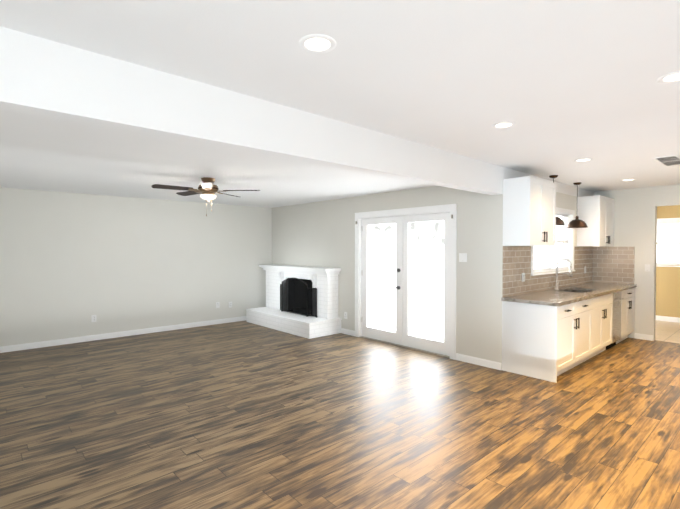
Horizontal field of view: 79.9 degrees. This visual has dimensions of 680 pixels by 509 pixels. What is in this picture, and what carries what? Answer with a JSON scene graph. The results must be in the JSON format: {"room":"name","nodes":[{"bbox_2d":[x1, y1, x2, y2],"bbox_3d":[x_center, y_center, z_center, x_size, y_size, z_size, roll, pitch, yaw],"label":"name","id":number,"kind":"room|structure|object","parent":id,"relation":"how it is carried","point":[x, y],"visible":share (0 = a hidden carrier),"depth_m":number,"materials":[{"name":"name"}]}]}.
{"room":"kitchen","nodes":[
{"label":"kitchen","id":0,"kind":"room"},
{"bbox_2d":[0,187,271,346],"bbox_3d":[-3.600,0.092,7.138,5.812,2.620,0.150,-1,1,-42],"label":"wall","id":1,"kind":"structure","parent":0,"point":[71,264],"depth_m":6.91,"materials":[{"name":"grey paint"}]},
{"bbox_2d":[91,315,96,321],"bbox_3d":[-4.034,1.050,6.656,0.072,0.116,0.010,-1,1,-42],"label":"electrical outlet","id":2,"kind":"object","parent":1,"relation":"attached to","point":[93,318],"visible":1,"depth_m":6.65,"materials":[{"name":"white plastic"}]},
{"bbox_2d":[0,316,245,352],"bbox_3d":[-3.551,1.358,7.093,5.496,0.090,0.014,-1,1,-42],"label":"baseboard","id":3,"kind":"structure","parent":1,"relation":"attached to","point":[18,347],"depth_m":6.83,"materials":[{"name":"white wood"}]},
{"bbox_2d":[0,109,435,207],"bbox_3d":[-1.893,-1.073,5.218,5.812,0.225,5.259,-1,1,-42],"label":"ceiling","id":4,"kind":"structure","parent":0,"point":[44,153],"depth_m":4.53,"materials":[{"name":"white paint"}]},
{"bbox_2d":[152,177,259,215],"bbox_3d":[-1.700,-0.719,5.114,1.244,0.479,1.254,-1,1,-42],"label":"ceiling fan","id":5,"kind":"object","parent":4,"relation":"hanging from","point":[207,189],"visible":1,"depth_m":5.04,"materials":[{"name":"brown metal"}]},
{"bbox_2d":[0,320,679,508],"bbox_3d":[0.349,1.519,3.745,11.125,0.120,10.511,-1,1,-42],"label":"floor","id":6,"kind":"structure","parent":0,"point":[240,415],"depth_m":3.43,"materials":[{"name":"brown wood"}]},
{"bbox_2d":[246,264,341,338],"bbox_3d":[-0.981,0.813,7.812,0.728,1.157,2.222,-1,1,-42],"label":"fireplace","id":7,"kind":"object","parent":6,"relation":"on","point":[326,321],"visible":0.71,"depth_m":7.31,"materials":[{"name":"brick"}]},
{"bbox_2d":[280,278,316,316],"bbox_3d":[-0.841,0.781,7.724,0.099,0.689,1.184,-1,1,-42],"label":"fire screen","id":8,"kind":"object","parent":7,"relation":"on","point":[298,296],"visible":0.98,"depth_m":7.60,"materials":[{"name":"black metal"}]},
{"bbox_2d":[502,301,577,382],"bbox_3d":[2.461,1.006,5.013,0.645,0.864,0.634,-1,1,-42],"label":"base cabinet","id":9,"kind":"object","parent":6,"relation":"on","point":[547,343],"depth_m":4.78,"materials":[{"name":"white wood"}]},
{"bbox_2d":[578,298,593,364],"bbox_3d":[2.888,0.999,5.396,0.737,0.864,0.634,-1,1,-42],"label":"base cabinet","id":10,"kind":"object","parent":6,"relation":"on","point":[585,308],"depth_m":5.24,"materials":[{"name":"white wood"}]},
{"bbox_2d":[594,293,612,355],"bbox_3d":[3.442,0.991,5.893,0.987,0.864,0.634,-1,1,-42],"label":"base cabinet","id":11,"kind":"object","parent":6,"relation":"on","point":[603,305],"depth_m":5.68,"materials":[{"name":"white wood"}]},
{"bbox_2d":[606,291,623,349],"bbox_3d":[4.005,0.984,6.359,0.470,0.862,0.653,-1,1,-42],"label":"dishwasher","id":12,"kind":"object","parent":6,"relation":"on","point":[616,327],"visible":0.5,"depth_m":6.14,"materials":[{"name":"silver metal"}]},
{"bbox_2d":[616,290,625,343],"bbox_3d":[3.987,0.983,6.383,0.590,0.864,0.634,-1,1,-42],"label":"base cabinet","id":13,"kind":"object","parent":6,"relation":"on","point":[623,293],"depth_m":6.40,"materials":[{"name":"white wood"}]},
{"bbox_2d":[622,287,634,340],"bbox_3d":[4.451,0.976,6.799,0.775,0.864,0.634,-1,1,-42],"label":"base cabinet","id":14,"kind":"object","parent":6,"relation":"on","point":[628,323],"depth_m":6.58,"materials":[{"name":"white wood"}]},
{"bbox_2d":[501,282,636,306],"bbox_3d":[3.481,0.634,5.904,3.406,0.234,0.661,-1,1,-42],"label":"countertop","id":15,"kind":"structure","parent":14,"relation":"on","point":[562,296],"depth_m":5.37,"materials":[{"name":"stone"}]},
{"bbox_2d":[555,257,571,288],"bbox_3d":[3.287,0.278,5.958,0.101,0.475,0.240,-1,1,-42],"label":"faucet","id":16,"kind":"object","parent":15,"relation":"on","point":[569,273],"visible":1,"depth_m":5.97,"materials":[{"name":"silver metal"}]},
{"bbox_2d":[0,0,679,191],"bbox_3d":[3.027,-1.090,2.572,13.600,0.103,5.252,-1,1,-42],"label":"ceiling","id":17,"kind":"structure","parent":0,"point":[563,85],"depth_m":2.19,"materials":[{"name":"white paint"}]},
{"bbox_2d":[0,26,502,194],"bbox_3d":[-0.090,-0.882,3.212,5.512,0.335,0.140,-1,1,-42],"label":"beam","id":18,"kind":"structure","parent":17,"relation":"attached to","point":[40,76],"depth_m":2.43,"materials":[{"name":"white paint"}]},
{"bbox_2d":[299,34,335,53],"bbox_3d":[-0.110,-1.025,1.980,0.184,0.007,0.184,-1,1,-42],"label":"recessed light","id":19,"kind":"object","parent":17,"relation":"in","point":[317,43],"visible":1,"depth_m":1.97,"materials":[{"name":"white plastic"}]},
{"bbox_2d":[491,121,515,128],"bbox_3d":[1.324,-1.047,3.287,0.184,0.007,0.184,-1,1,-42],"label":"recessed light","id":20,"kind":"object","parent":17,"relation":"in","point":[503,125],"visible":1,"depth_m":3.28,"materials":[{"name":"white plastic"}]},
{"bbox_2d":[549,175,564,225],"bbox_3d":[2.950,-0.746,5.612,0.292,0.686,0.292,-1,1,-42],"label":"pendant light","id":21,"kind":"object","parent":17,"relation":"hanging from","point":[559,221],"visible":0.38,"depth_m":5.52,"materials":[{"name":"brown metal"}]},
{"bbox_2d":[566,182,587,227],"bbox_3d":[3.642,-0.756,6.233,0.292,0.686,0.292,-1,1,-42],"label":"pendant light","id":22,"kind":"object","parent":17,"relation":"hanging from","point":[577,222],"visible":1,"depth_m":6.18,"materials":[{"name":"brown metal"}]},
{"bbox_2d":[574,158,591,161],"bbox_3d":[2.754,-1.069,4.597,0.184,0.007,0.184,-1,1,-42],"label":"recessed light","id":23,"kind":"object","parent":17,"relation":"in","point":[583,160],"visible":0.98,"depth_m":4.60,"materials":[{"name":"white plastic"}]},
{"bbox_2d":[652,155,679,166],"bbox_3d":[3.787,-1.068,4.644,0.680,0.010,0.220,-1,1,-42],"label":"ceiling vent","id":24,"kind":"object","parent":17,"relation":"in","point":[671,160],"visible":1,"depth_m":4.61,"materials":[{"name":"white metal"}]},
{"bbox_2d":[657,71,679,82],"bbox_3d":[1.957,-1.031,2.357,0.184,0.007,0.184,-1,1,-42],"label":"recessed light","id":25,"kind":"object","parent":17,"relation":"in","point":[672,77],"visible":0.98,"depth_m":2.38,"materials":[{"name":"white plastic"}]},
{"bbox_2d":[272,186,502,369],"bbox_3d":[0.310,0.094,7.021,0.150,2.620,5.249,-1,1,-42],"label":"wall","id":26,"kind":"structure","parent":0,"point":[318,234],"depth_m":5.68,"materials":[{"name":"grey paint"}]},
{"bbox_2d":[341,328,354,335],"bbox_3d":[0.141,1.358,7.107,0.014,0.090,0.360,-1,1,-42],"label":"baseboard","id":27,"kind":"structure","parent":26,"relation":"attached to","point":[348,332],"depth_m":7.11,"materials":[{"name":"white wood"}]},
{"bbox_2d":[355,204,456,359],"bbox_3d":[0.960,0.359,6.263,0.198,2.115,1.960,-1,1,-42],"label":"french door","id":28,"kind":"structure","parent":26,"relation":"in","point":[403,219],"depth_m":6.21,"materials":[{"name":"white wood"}]},
{"bbox_2d":[459,253,466,261],"bbox_3d":[1.639,0.041,5.416,0.013,0.116,0.115,-1,1,-42],"label":"light switch","id":29,"kind":"object","parent":26,"relation":"attached to","point":[462,257],"visible":1,"depth_m":5.41,"materials":[{"name":"white plastic"}]},
{"bbox_2d":[456,353,501,369],"bbox_3d":[1.788,1.389,5.274,0.014,0.090,0.639,-1,1,-42],"label":"baseboard","id":30,"kind":"structure","parent":26,"relation":"attached to","point":[480,362],"depth_m":5.25,"materials":[{"name":"white wood"}]},
{"bbox_2d":[503,167,592,273],"bbox_3d":[4.168,0.094,7.056,5.938,2.620,0.154,-1,1,-42],"label":"wall","id":31,"kind":"structure","parent":0,"point":[566,196],"depth_m":6.39,"materials":[{"name":"grey paint"}]},
{"bbox_2d":[503,176,555,245],"bbox_3d":[2.423,-0.518,5.136,0.786,0.817,0.362,-1,1,-42],"label":"upper cabinet","id":32,"kind":"object","parent":31,"relation":"attached to","point":[529,210],"visible":1,"depth_m":4.92,"materials":[{"name":"white wood"}]},
{"bbox_2d":[531,207,574,275],"bbox_3d":[3.190,-0.215,6.117,1.620,0.992,0.135,-1,1,-42],"label":"kitchen window","id":33,"kind":"structure","parent":31,"relation":"in","point":[568,234],"depth_m":6.47,"materials":[{"name":"clear glass"}]},
{"bbox_2d":[502,246,634,296],"bbox_3d":[3.478,0.199,5.918,3.385,0.633,0.624,-1,1,-42],"label":"tile backsplash","id":34,"kind":"structure","parent":31,"relation":"attached to","point":[609,264],"depth_m":6.72,"materials":[{"name":"beige tile"}]},
{"bbox_2d":[577,195,614,245],"bbox_3d":[4.352,-0.547,6.867,0.798,0.817,0.362,-1,1,-42],"label":"upper cabinet","id":35,"kind":"object","parent":31,"relation":"attached to","point":[595,213],"visible":1,"depth_m":6.64,"materials":[{"name":"white wood"}]},
{"bbox_2d":[593,184,679,340],"bbox_3d":[6.232,0.120,5.477,0.125,2.620,4.962,-1,1,-42],"label":"wall","id":36,"kind":"structure","parent":0,"point":[635,217],"depth_m":6.73,"materials":[{"name":"grey paint"}]},
{"bbox_2d":[634,333,653,340],"bbox_3d":[5.036,1.364,6.726,0.014,0.090,0.255,-1,1,-42],"label":"baseboard","id":37,"kind":"structure","parent":36,"relation":"attached to","point":[643,336],"depth_m":6.72,"materials":[{"name":"white wood"}]},
{"bbox_2d":[645,264,649,270],"bbox_3d":[5.061,0.220,6.679,0.013,0.116,0.072,-1,1,-42],"label":"light switch","id":38,"kind":"object","parent":36,"relation":"attached to","point":[647,267],"visible":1,"depth_m":6.68,"materials":[{"name":"white plastic"}]},
{"bbox_2d":[655,320,679,342],"bbox_3d":[7.163,1.476,6.335,2.475,0.120,5.262,-1,1,-42],"label":"floor","id":39,"kind":"structure","parent":0,"point":[666,331],"depth_m":7.37,"materials":[{"name":"beige tile"}]},
{"bbox_2d":[656,205,679,317],"bbox_3d":[8.027,0.093,7.088,0.150,2.620,4.962,-1,1,-42],"label":"wall","id":40,"kind":"structure","parent":0,"point":[668,291],"depth_m":8.37,"materials":[{"name":"beige paint"}]},
{"bbox_2d":[656,315,679,322],"bbox_3d":[7.967,1.354,7.054,0.014,0.100,4.962,-1,1,-42],"label":"baseboard","id":41,"kind":"structure","parent":40,"relation":"attached to","point":[667,318],"depth_m":8.38,"materials":[{"name":"white wood"}]},
{"bbox_2d":[656,218,679,266],"bbox_3d":[7.016,-0.244,8.135,0.130,1.000,1.300,-1,1,-42],"label":"window","id":42,"kind":"structure","parent":40,"relation":"in","point":[674,221],"depth_m":8.40,"materials":[{"name":"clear glass"}]},
{"label":"outside","id":43,"kind":"structure","parent":0,"visible":0},
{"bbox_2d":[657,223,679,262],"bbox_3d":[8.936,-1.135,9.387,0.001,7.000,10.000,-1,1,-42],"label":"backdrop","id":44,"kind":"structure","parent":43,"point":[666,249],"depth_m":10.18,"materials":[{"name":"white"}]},
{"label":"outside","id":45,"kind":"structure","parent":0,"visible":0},
{"bbox_2d":[369,216,561,340],"bbox_3d":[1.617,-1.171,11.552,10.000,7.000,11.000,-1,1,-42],"label":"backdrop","id":46,"kind":"structure","parent":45,"point":[390,305],"depth_m":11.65,"materials":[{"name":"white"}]}
]}

